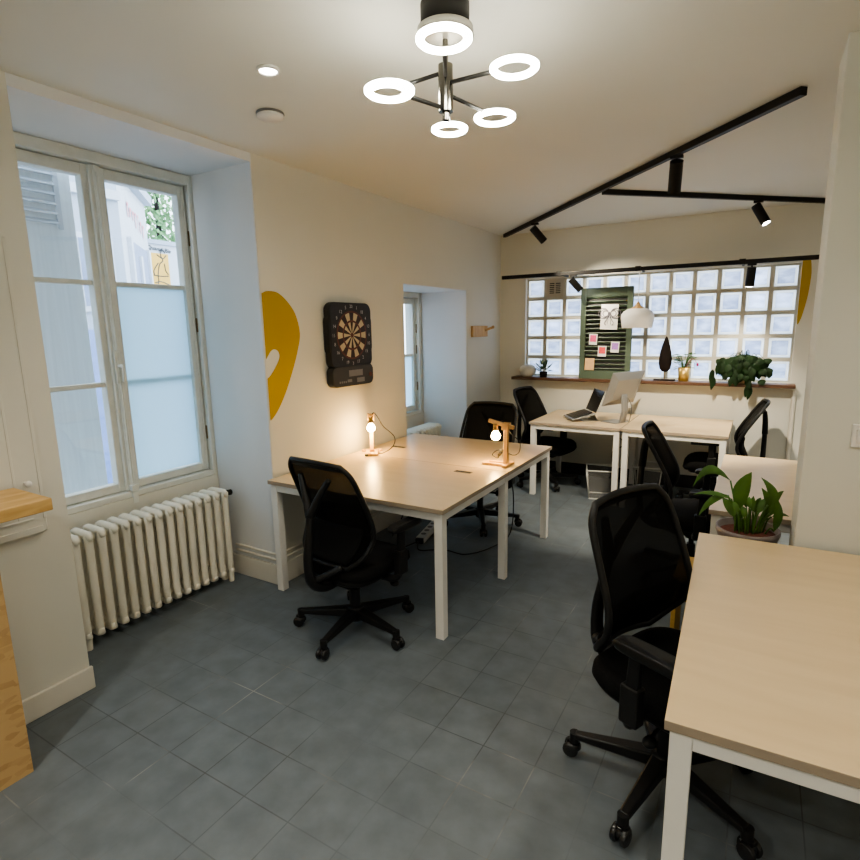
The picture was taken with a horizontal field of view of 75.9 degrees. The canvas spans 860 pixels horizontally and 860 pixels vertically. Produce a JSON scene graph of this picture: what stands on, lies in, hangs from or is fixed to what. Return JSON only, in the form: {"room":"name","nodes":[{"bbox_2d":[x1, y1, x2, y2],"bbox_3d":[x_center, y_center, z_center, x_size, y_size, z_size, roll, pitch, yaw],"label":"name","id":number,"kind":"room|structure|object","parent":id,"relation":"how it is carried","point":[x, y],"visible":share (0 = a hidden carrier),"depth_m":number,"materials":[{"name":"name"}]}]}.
{"room":"open-plan office","nodes":[
{"label":"open-plan office","id":0,"kind":"room"},
{"bbox_2d":[0,70,500,699],"bbox_3d":[-1.414,-0.289,3.470,0.750,2.660,8.120,5,12,30],"label":"wall","id":1,"kind":"structure","parent":0,"point":[320,240],"depth_m":3.67,"materials":[{"name":"white paint"}]},
{"bbox_2d":[0,236,47,543],"bbox_3d":[-1.938,-0.073,1.810,0.052,1.215,1.110,5,12,30],"label":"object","id":2,"kind":"object","parent":1,"relation":"attached to","point":[19,464],"visible":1,"depth_m":2.25,"materials":[{"name":"white paint"}]},
{"bbox_2d":[13,131,217,514],"bbox_3d":[-1.816,-0.532,3.150,0.182,1.957,1.250,5,12,30],"label":"window","id":3,"kind":"structure","parent":1,"relation":"in","point":[150,339],"depth_m":3.33,"materials":[{"name":"paint"}]},
{"bbox_2d":[5,72,250,175],"bbox_3d":[-1.666,-1.500,2.853,0.748,0.048,1.220,5,12,30],"label":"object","id":4,"kind":"structure","parent":1,"relation":"attached to","point":[38,110],"depth_m":2.69,"materials":[{"name":"paint"}]},
{"bbox_2d":[22,512,406,724],"bbox_3d":[-1.306,0.968,3.591,0.528,0.140,7.620,5,12,30],"label":"baseboard","id":5,"kind":"structure","parent":1,"relation":"attached to","point":[45,701],"depth_m":2.59,"materials":[{"name":"beige paint"}]},
{"bbox_2d":[261,291,299,419],"bbox_3d":[-0.930,-0.474,3.519,0.002,0.793,0.305,5,12,30],"label":"wall mural","id":6,"kind":"object","parent":1,"relation":"attached to","point":[281,326],"visible":1,"depth_m":3.48,"materials":[{"name":"paint"}]},
{"bbox_2d":[236,509,372,554],"bbox_3d":[-0.775,0.673,4.318,0.405,0.016,1.513,5,12,30],"label":"pipe","id":7,"kind":"object","parent":1,"relation":"attached to","point":[301,543],"visible":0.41,"depth_m":3.70,"materials":[{"name":"beige metal"}]},
{"bbox_2d":[236,510,379,560],"bbox_3d":[-0.774,0.711,4.325,0.405,0.016,1.513,5,12,30],"label":"pipe","id":8,"kind":"object","parent":1,"relation":"attached to","point":[377,511],"visible":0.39,"depth_m":3.71,"materials":[{"name":"beige metal"}]},
{"bbox_2d":[191,162,466,563],"bbox_3d":[-0.543,-0.509,4.709,0.526,2.612,2.745,5,12,30],"label":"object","id":9,"kind":"structure","parent":1,"relation":"attached to","point":[223,197],"depth_m":3.57,"materials":[{"name":"paint"}]},
{"bbox_2d":[323,302,372,387],"bbox_3d":[-0.584,-0.623,4.023,0.067,0.595,0.494,5,12,30],"label":"dartboard","id":10,"kind":"object","parent":1,"relation":"attached to","point":[347,333],"visible":1,"depth_m":3.96,"materials":[{"name":"black plastic"}]},
{"bbox_2d":[403,291,422,415],"bbox_3d":[-0.415,-0.721,5.518,0.182,1.320,1.170,5,12,30],"label":"window","id":11,"kind":"structure","parent":1,"relation":"in","point":[413,360],"depth_m":5.92,"materials":[{"name":"paint"}]},
{"bbox_2d":[471,326,494,336],"bbox_3d":[0.568,-1.052,5.879,0.116,0.117,0.360,5,12,30],"label":"peg","id":12,"kind":"object","parent":1,"relation":"attached to","point":[476,331],"visible":1,"depth_m":5.89,"materials":[{"name":"brown wood"}]},
{"bbox_2d":[0,472,859,859],"bbox_3d":[0.297,1.219,2.734,5.150,0.100,8.120,5,12,30],"label":"floor","id":13,"kind":"structure","parent":0,"point":[212,726],"depth_m":2.26,"materials":[{"name":"tile"}]},
{"bbox_2d":[0,488,52,791],"bbox_3d":[-2.019,0.906,1.512,0.303,1.040,1.800,5,12,30],"label":"counter","id":14,"kind":"object","parent":13,"relation":"on","point":[15,754],"depth_m":2.04,"materials":[{"name":"brown wood"}]},
{"bbox_2d":[0,488,52,522],"bbox_3d":[-2.028,0.418,1.421,0.303,0.047,1.800,5,12,30],"label":"countertop","id":15,"kind":"structure","parent":14,"relation":"on","point":[15,503],"depth_m":2.06,"materials":[{"name":"brown wood"}]},
{"bbox_2d":[70,487,234,650],"bbox_3d":[-1.623,0.769,3.325,0.193,0.639,1.048,5,12,30],"label":"radiator","id":16,"kind":"object","parent":13,"relation":"on","point":[127,565],"visible":0.92,"depth_m":3.20,"materials":[{"name":"metal"}]},
{"bbox_2d":[288,456,421,660],"bbox_3d":[-0.415,0.610,3.003,0.683,1.018,0.690,7,13,36],"label":"office chair","id":17,"kind":"object","parent":13,"relation":"on","point":[341,547],"visible":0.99,"depth_m":2.83,"materials":[{"name":"black fabric"}]},
{"bbox_2d":[267,433,551,639],"bbox_3d":[-0.030,0.580,3.921,1.256,0.737,1.725,5,12,30],"label":"desk","id":18,"kind":"object","parent":13,"relation":"on","point":[434,478],"visible":0.91,"depth_m":3.54,"materials":[{"name":"brown wood"}]},
{"bbox_2d":[362,412,394,456],"bbox_3d":[-0.386,0.020,4.115,0.254,0.311,0.221,-2,10,-5],"label":"desk lamp","id":19,"kind":"object","parent":18,"relation":"on","point":[370,417],"visible":1,"depth_m":4.12,"materials":[{"name":"brown wood"}]},
{"bbox_2d":[367,416,374,431],"bbox_3d":[-0.437,-0.042,4.077,0.062,0.115,0.062,5,12,30],"label":"bulb","id":20,"kind":"object","parent":19,"relation":"attached to","point":[370,427],"depth_m":4.06,"materials":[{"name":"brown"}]},
{"bbox_2d":[482,419,520,468],"bbox_3d":[0.475,0.083,3.690,0.238,0.311,0.151,5,12,30],"label":"desk lamp","id":21,"kind":"object","parent":18,"relation":"on","point":[505,426],"visible":1,"depth_m":3.67,"materials":[{"name":"brown wood"}]},
{"bbox_2d":[491,424,499,439],"bbox_3d":[0.440,0.013,3.696,0.062,0.115,0.062,5,12,30],"label":"socket","id":22,"kind":"object","parent":21,"relation":"attached to","point":[495,435],"depth_m":3.68,"materials":[{"name":"brown"}]},
{"bbox_2d":[407,422,440,435],"bbox_3d":[-0.181,0.320,5.563,0.193,0.659,1.040,5,12,30],"label":"radiator","id":23,"kind":"object","parent":13,"relation":"on","point":[428,428],"visible":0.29,"depth_m":5.67,"materials":[{"name":"metal"}]},
{"bbox_2d":[415,521,433,543],"bbox_3d":[-0.004,0.820,4.524,0.070,0.046,0.510,3,11,18],"label":"power strip","id":24,"kind":"object","parent":13,"relation":"on","point":[428,530],"visible":0.75,"depth_m":4.40,"materials":[{"name":"white plastic"}]},
{"bbox_2d":[417,479,513,554],"bbox_3d":[0.277,0.561,4.124,0.756,0.693,0.256,-2,11,-6],"label":"power cable","id":25,"kind":"object","parent":13,"relation":"on","point":[511,479],"visible":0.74,"depth_m":4.16,"materials":[{"name":"black plastic"}]},
{"bbox_2d":[447,401,521,536],"bbox_3d":[0.442,0.295,4.662,0.687,1.010,0.684,5,12,28],"label":"office chair","id":26,"kind":"object","parent":13,"relation":"on","point":[476,425],"visible":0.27,"depth_m":4.78,"materials":[{"name":"black fabric"}]},
{"bbox_2d":[513,386,580,491],"bbox_3d":[1.224,0.063,5.825,0.683,1.013,0.686,7,13,38],"label":"office chair","id":27,"kind":"object","parent":13,"relation":"on","point":[530,407],"visible":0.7,"depth_m":5.82,"materials":[{"name":"black fabric"}]},
{"bbox_2d":[529,410,638,494],"bbox_3d":[1.571,0.241,5.613,0.863,0.735,0.895,5,12,30],"label":"desk","id":28,"kind":"object","parent":13,"relation":"on","point":[556,420],"visible":0.7,"depth_m":5.34,"materials":[{"name":"brown wood"}]},
{"bbox_2d":[579,410,598,420],"bbox_3d":[1.513,-0.142,5.463,0.250,0.075,0.220,-1,10,-2],"label":"laptop stand","id":29,"kind":"object","parent":28,"relation":"on","point":[591,418],"visible":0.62,"depth_m":5.44,"materials":[{"name":"metal"}]},
{"bbox_2d":[564,388,604,420],"bbox_3d":[1.517,-0.256,5.442,0.313,0.276,0.300,-1,10,-2],"label":"laptop","id":30,"kind":"object","parent":29,"relation":"on","point":[597,395],"visible":1,"depth_m":5.42,"materials":[{"name":"metal"}]},
{"bbox_2d":[600,370,644,423],"bbox_3d":[1.786,-0.315,5.232,0.470,0.489,0.240,-8,13,-34],"label":"desktop monitor","id":31,"kind":"object","parent":28,"relation":"on","point":[623,387],"visible":1,"depth_m":5.15,"materials":[{"name":"metal"}]},
{"bbox_2d":[586,463,611,499],"bbox_3d":[1.660,0.506,5.372,0.280,0.296,0.282,2,11,16],"label":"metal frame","id":32,"kind":"object","parent":13,"relation":"on","point":[587,470],"visible":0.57,"depth_m":5.45,"materials":[{"name":"silver metal"}]},
{"bbox_2d":[631,460,661,485],"bbox_3d":[2.146,0.483,5.454,0.280,0.296,0.282,4,12,25],"label":"waste bin","id":33,"kind":"object","parent":13,"relation":"on","point":[634,466],"visible":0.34,"depth_m":5.39,"materials":[{"name":"silver metal"}]},
{"bbox_2d":[562,483,762,859],"bbox_3d":[0.835,0.767,1.907,0.686,1.063,0.690,-8,13,-35],"label":"office chair","id":34,"kind":"object","parent":13,"relation":"on","point":[641,554],"visible":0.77,"depth_m":1.95,"materials":[{"name":"black fabric"}]},
{"bbox_2d":[620,415,732,487],"bbox_3d":[2.312,0.309,5.175,0.851,0.735,0.905,5,12,30],"label":"desk","id":35,"kind":"object","parent":13,"relation":"on","point":[702,430],"visible":0.74,"depth_m":4.96,"materials":[{"name":"brown wood"}]},
{"bbox_2d":[637,420,717,556],"bbox_3d":[1.711,0.472,3.573,0.710,1.009,0.686,5,12,28],"label":"office chair","id":36,"kind":"object","parent":13,"relation":"on","point":[692,523],"visible":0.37,"depth_m":3.60,"materials":[{"name":"black plastic"}]},
{"bbox_2d":[670,557,693,629],"bbox_3d":[1.417,0.919,2.654,0.450,0.480,0.280,5,12,30],"label":"stool","id":37,"kind":"object","parent":13,"relation":"on","point":[675,614],"visible":0.03,"depth_m":2.71,"materials":[{"name":"yellow wood"}]},
{"bbox_2d":[693,465,788,543],"bbox_3d":[1.445,0.429,2.572,0.261,0.513,0.339,-6,11,-24],"label":"potted plant","id":38,"kind":"object","parent":37,"relation":"on","point":[736,526],"visible":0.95,"depth_m":2.51,"materials":[{"name":"green plant"}]},
{"bbox_2d":[675,398,770,499],"bbox_3d":[2.586,0.213,4.918,0.696,0.999,0.683,4,12,27],"label":"office chair","id":39,"kind":"object","parent":13,"relation":"on","point":[693,461],"visible":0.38,"depth_m":4.77,"materials":[{"name":"black fabric"}]},
{"bbox_2d":[708,454,797,534],"bbox_3d":[2.125,0.680,3.182,0.878,0.735,1.365,5,12,30],"label":"desk","id":40,"kind":"object","parent":13,"relation":"on","point":[781,473],"visible":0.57,"depth_m":3.25,"materials":[{"name":"brown wood"}]},
{"bbox_2d":[661,532,859,859],"bbox_3d":[1.276,0.962,1.731,0.900,0.735,1.350,5,12,28],"label":"desk","id":41,"kind":"object","parent":13,"relation":"on","point":[766,677],"visible":1,"depth_m":1.47,"materials":[{"name":"brown wood"}]},
{"bbox_2d":[0,0,859,235],"bbox_3d":[0.249,-1.504,2.231,5.150,0.120,8.120,5,12,30],"label":"ceiling","id":42,"kind":"structure","parent":0,"point":[617,86],"depth_m":2.34,"materials":[{"name":"paint"}]},
{"bbox_2d":[256,64,279,75],"bbox_3d":[-0.635,-1.408,2.163,0.094,0.011,0.094,5,12,30],"label":"recessed light","id":43,"kind":"object","parent":42,"relation":"in","point":[264,69],"visible":1,"depth_m":2.16,"materials":[{"name":"white plastic"}]},
{"bbox_2d":[256,108,284,122],"bbox_3d":[-0.753,-1.480,2.602,0.132,0.026,0.132,5,12,30],"label":"smoke detector","id":44,"kind":"object","parent":42,"relation":"attached to","point":[270,115],"visible":1,"depth_m":2.57,"materials":[{"name":"white plastic"}]},
{"bbox_2d":[364,0,538,136],"bbox_3d":[0.054,-1.184,1.784,0.529,0.340,0.691,-2,10,-4],"label":"chandelier","id":45,"kind":"object","parent":42,"relation":"hanging from","point":[445,28],"visible":1,"depth_m":1.71,"materials":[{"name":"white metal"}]},
{"bbox_2d":[364,78,413,102],"bbox_3d":[-0.120,-0.999,1.629,0.148,0.014,0.148,5,12,30],"label":"diffuser","id":46,"kind":"object","parent":45,"relation":"attached to","point":[380,82],"depth_m":1.61,"materials":[{"name":"beige plastic"}]},
{"bbox_2d":[416,22,471,54],"bbox_3d":[0.039,-1.082,1.529,0.156,0.014,0.156,5,12,30],"label":"diffuser","id":47,"kind":"object","parent":45,"relation":"attached to","point":[459,28],"depth_m":1.51,"materials":[{"name":"beige plastic"}]},
{"bbox_2d":[432,121,467,136],"bbox_3d":[0.074,-1.131,2.078,0.136,0.014,0.136,5,12,30],"label":"diffuser","id":48,"kind":"object","parent":45,"relation":"attached to","point":[463,127],"depth_m":2.06,"materials":[{"name":"beige plastic"}]},
{"bbox_2d":[474,108,515,126],"bbox_3d":[0.233,-1.122,1.984,0.148,0.014,0.148,5,12,30],"label":"diffuser","id":49,"kind":"object","parent":45,"relation":"attached to","point":[504,111],"depth_m":1.96,"materials":[{"name":"beige plastic"}]},
{"bbox_2d":[490,54,538,80],"bbox_3d":[0.255,-1.095,1.669,0.148,0.014,0.148,5,12,30],"label":"diffuser","id":50,"kind":"object","parent":45,"relation":"attached to","point":[526,58],"depth_m":1.65,"materials":[{"name":"beige plastic"}]},
{"bbox_2d":[503,86,807,237],"bbox_3d":[1.231,-1.816,4.261,0.042,0.037,3.848,-3,11,-12],"label":"track","id":51,"kind":"object","parent":42,"relation":"attached to","point":[801,91],"visible":1,"depth_m":3.13,"materials":[{"name":"black metal"}]},
{"bbox_2d":[530,223,546,243],"bbox_3d":[1.044,-1.892,5.317,0.173,0.191,0.072,-3,11,-11],"label":"track spotlight","id":52,"kind":"object","parent":51,"relation":"hanging from","point":[535,231],"visible":1,"depth_m":5.29,"materials":[{"name":"black metal"}]},
{"bbox_2d":[668,154,683,194],"bbox_3d":[1.465,-1.518,3.292,0.074,0.206,0.162,3,11,20],"label":"track spotlight","id":53,"kind":"object","parent":51,"relation":"hanging from","point":[676,163],"visible":1,"depth_m":3.26,"materials":[{"name":"black metal"}]},
{"bbox_2d":[602,189,824,203],"bbox_3d":[2.340,-1.863,4.405,2.118,0.037,0.042,-3,11,-13],"label":"track","id":54,"kind":"object","parent":42,"relation":"attached to","point":[618,192],"visible":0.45,"depth_m":4.37,"materials":[{"name":"black metal"}]},
{"bbox_2d":[751,200,770,225],"bbox_3d":[2.689,-1.760,4.481,0.072,0.204,0.151,-10,14,-39],"label":"track spotlight","id":55,"kind":"object","parent":54,"relation":"hanging from","point":[759,211],"visible":1,"depth_m":4.46,"materials":[{"name":"black metal"}]},
{"bbox_2d":[500,203,824,477],"bbox_3d":[2.684,-0.742,5.529,4.160,2.660,0.280,5,12,30],"label":"wall","id":56,"kind":"structure","parent":0,"point":[794,229],"depth_m":5.48,"materials":[{"name":"white paint"}]},
{"bbox_2d":[528,460,713,490],"bbox_3d":[2.544,0.518,5.683,3.960,0.130,0.018,5,12,30],"label":"baseboard","id":57,"kind":"structure","parent":56,"relation":"attached to","point":[687,481],"depth_m":6.01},
{"bbox_2d":[511,375,795,388],"bbox_3d":[2.138,-0.503,5.671,2.705,0.032,0.205,5,12,30],"label":"window sill","id":58,"kind":"structure","parent":56,"relation":"attached to","point":[517,377],"depth_m":5.43,"materials":[{"name":"brown wood"}]},
{"bbox_2d":[519,364,535,376],"bbox_3d":[1.102,-0.672,6.223,0.190,0.136,0.189,5,12,30],"label":"round vase","id":59,"kind":"object","parent":58,"relation":"on","point":[527,370],"visible":1,"depth_m":6.16,"materials":[{"name":"ceramic"}]},
{"bbox_2d":[534,359,551,376],"bbox_3d":[1.234,-0.684,6.096,0.250,0.201,0.181,5,12,30],"label":"potted plant","id":60,"kind":"object","parent":58,"relation":"on","point":[542,373],"visible":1,"depth_m":6.11,"materials":[{"name":"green plant"}]},
{"bbox_2d":[653,336,674,380],"bbox_3d":[2.337,-0.710,5.478,0.200,0.437,0.064,5,12,30],"label":"tree sculpture","id":61,"kind":"object","parent":58,"relation":"on","point":[665,358],"visible":1,"depth_m":5.46,"materials":[{"name":"brown wood"}]},
{"bbox_2d":[672,352,698,381],"bbox_3d":[2.492,-0.620,5.401,0.250,0.284,0.174,5,12,30],"label":"potted plant","id":62,"kind":"object","parent":58,"relation":"on","point":[684,370],"visible":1,"depth_m":5.38,"materials":[{"name":"green plant"}]},
{"bbox_2d":[709,350,772,399],"bbox_3d":[2.884,-0.516,5.128,0.516,0.466,0.243,5,12,30],"label":"potted plant","id":63,"kind":"object","parent":58,"relation":"on","point":[742,368],"visible":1,"depth_m":5.06,"materials":[{"name":"green plant"}]},
{"bbox_2d":[502,254,819,279],"bbox_3d":[2.180,-1.554,5.317,3.080,0.046,0.320,5,12,30],"label":"track","id":64,"kind":"object","parent":56,"relation":"attached to","point":[742,262],"visible":0.9,"depth_m":5.11,"materials":[{"name":"black metal"}]},
{"bbox_2d":[568,275,582,291],"bbox_3d":[1.480,-1.485,5.605,0.152,0.172,0.068,-1,10,0],"label":"track spotlight","id":65,"kind":"object","parent":64,"relation":"hanging from","point":[572,281],"visible":1,"depth_m":5.58,"materials":[{"name":"black metal"}]},
{"bbox_2d":[621,271,653,327],"bbox_3d":[2.007,-1.255,5.316,0.306,0.537,0.306,5,12,30],"label":"pendant lamp","id":66,"kind":"object","parent":64,"relation":"hanging from","point":[638,316],"visible":1,"depth_m":5.24,"materials":[{"name":"white plastic"}]},
{"bbox_2d":[745,263,756,286],"bbox_3d":[2.807,-1.353,4.826,0.080,0.195,0.102,5,12,30],"label":"track spotlight","id":67,"kind":"object","parent":64,"relation":"hanging from","point":[751,271],"visible":1,"depth_m":4.80,"materials":[{"name":"black metal"}]},
{"bbox_2d":[526,263,801,382],"bbox_3d":[2.223,-1.065,5.668,2.567,1.070,0.069,5,12,30],"label":"window","id":68,"kind":"structure","parent":56,"relation":"in","point":[711,313],"depth_m":5.43,"materials":[{"name":"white glass"}]},
{"bbox_2d":[547,279,563,296],"bbox_3d":[1.378,-1.557,6.060,0.184,0.184,0.034,5,12,30],"label":"vent grille","id":69,"kind":"object","parent":68,"relation":"attached to","point":[555,287],"depth_m":6.05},
{"bbox_2d":[579,286,633,378],"bbox_3d":[1.820,-0.999,5.721,0.524,0.935,0.032,5,12,30],"label":"shutter","id":70,"kind":"object","parent":68,"relation":"attached to","point":[592,299],"visible":0.88,"depth_m":5.73,"materials":[{"name":"green paint"}]},
{"bbox_2d":[585,358,593,369],"bbox_3d":[1.687,-0.697,5.837,0.098,0.125,0.002,6,13,30],"label":"photo card","id":71,"kind":"object","parent":70,"relation":"attached to","point":[589,362],"visible":1,"depth_m":5.84,"materials":[{"name":"paper"}]},
{"bbox_2d":[589,334,597,344],"bbox_3d":[1.707,-0.949,5.775,0.088,0.115,0.002,5,12,30],"label":"photo card","id":72,"kind":"object","parent":70,"relation":"attached to","point":[592,337],"visible":1,"depth_m":5.77,"materials":[{"name":"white paper"}]},
{"bbox_2d":[590,335,595,341],"bbox_3d":[1.707,-0.958,5.772,0.064,0.070,0.001,8,13,30],"label":"print","id":73,"kind":"object","parent":72,"relation":"attached to","point":[592,337],"depth_m":5.77},
{"bbox_2d":[598,346,606,356],"bbox_3d":[1.792,-0.821,5.749,0.086,0.110,0.002,7,13,30],"label":"photo card","id":74,"kind":"object","parent":70,"relation":"attached to","point":[601,349],"visible":1,"depth_m":5.75,"materials":[{"name":"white paper"}]},
{"bbox_2d":[599,347,604,353],"bbox_3d":[1.792,-0.830,5.746,0.066,0.068,0.001,7,13,30],"label":"print","id":75,"kind":"object","parent":74,"relation":"attached to","point":[601,349],"depth_m":5.75},
{"bbox_2d":[598,304,620,329],"bbox_3d":[1.837,-1.159,5.654,0.229,0.253,0.008,7,13,30],"label":"drawing sheet","id":76,"kind":"object","parent":70,"relation":"attached to","point":[609,313],"visible":1,"depth_m":5.65,"materials":[{"name":"white paper"}]},
{"bbox_2d":[610,342,619,352],"bbox_3d":[1.902,-0.852,5.676,0.089,0.114,0.002,5,12,30],"label":"photo card","id":77,"kind":"object","parent":70,"relation":"attached to","point":[614,345],"visible":1,"depth_m":5.67,"materials":[{"name":"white paper"}]},
{"bbox_2d":[612,343,617,349],"bbox_3d":[1.902,-0.861,5.674,0.064,0.068,0.001,8,14,30],"label":"print","id":78,"kind":"object","parent":77,"relation":"attached to","point":[614,345],"depth_m":5.67},
{"bbox_2d":[785,391,796,459],"bbox_3d":[3.330,0.150,5.123,0.036,1.030,0.035,5,12,30],"label":"drain pipe","id":79,"kind":"object","parent":56,"relation":"attached to","point":[793,397],"visible":0.6,"depth_m":5.08,"materials":[{"name":"white metal"}]},
{"bbox_2d":[797,260,811,323],"bbox_3d":[3.318,-1.230,4.885,0.073,0.583,0.002,5,12,30],"label":"wall mural","id":80,"kind":"object","parent":56,"relation":"attached to","point":[807,265],"visible":0.82,"depth_m":4.88,"materials":[{"name":"paint"}]},
{"bbox_2d":[789,31,859,555],"bbox_3d":[2.093,-0.088,2.039,1.163,2.660,0.295,5,12,30],"label":"wall","id":81,"kind":"structure","parent":0,"point":[826,501],"depth_m":2.16,"materials":[{"name":"white paint"}]},
{"bbox_2d":[850,424,859,447],"bbox_3d":[1.678,0.025,2.128,0.084,0.092,0.014,5,12,30],"label":"light switch","id":82,"kind":"object","parent":81,"relation":"attached to","point":[855,436],"visible":1,"depth_m":2.14,"materials":[{"name":"white plastic"}]},
{"label":"outside","id":83,"kind":"structure","parent":0,"visible":0},
{"bbox_3d":[-6.262,0.507,8.604,12.640,0.100,24.000,5,12,30],"label":"ground","id":84,"kind":"structure","parent":83,"visible":0},
{"bbox_2d":[69,175,125,483],"bbox_3d":[-6.381,-2.335,3.074,1.560,7.500,8.470,5,12,30],"label":"building","id":85,"kind":"structure","parent":84,"relation":"on","point":[112,196],"depth_m":6.29,"materials":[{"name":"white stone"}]},
{"bbox_2d":[115,185,153,283],"bbox_3d":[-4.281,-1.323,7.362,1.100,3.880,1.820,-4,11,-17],"label":"building","id":86,"kind":"structure","parent":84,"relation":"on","point":[136,253],"depth_m":7.15,"materials":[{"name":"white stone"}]},
{"bbox_2d":[144,191,174,241],"bbox_3d":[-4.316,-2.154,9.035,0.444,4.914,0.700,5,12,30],"label":"street tree","id":87,"kind":"object","parent":84,"relation":"on","point":[160,222],"visible":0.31,"depth_m":8.76,"materials":[{"name":"green plant"}]},
{"bbox_2d":[147,238,179,285],"bbox_3d":[-3.973,-1.274,8.778,0.230,3.260,0.890,5,12,30],"label":"wall","id":88,"kind":"structure","parent":84,"relation":"on","point":[154,246],"depth_m":8.42,"materials":[{"name":"white paint"}]},
{"bbox_2d":[151,248,170,284],"bbox_3d":[-4.054,-2.448,8.278,0.021,0.552,0.310,5,12,30],"label":"poster","id":89,"kind":"object","parent":88,"relation":"attached to","point":[160,262],"visible":0.98,"depth_m":8.29,"materials":[{"name":"yellow paper"}]},
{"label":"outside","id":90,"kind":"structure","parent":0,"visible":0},
{"bbox_2d":[18,164,107,494],"bbox_3d":[-2.394,-0.666,3.208,0.066,2.250,0.765,5,12,30],"label":"window pane","id":91,"kind":"object","parent":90,"point":[47,199],"visible":0.43,"depth_m":3.42,"materials":[{"name":"glass"}]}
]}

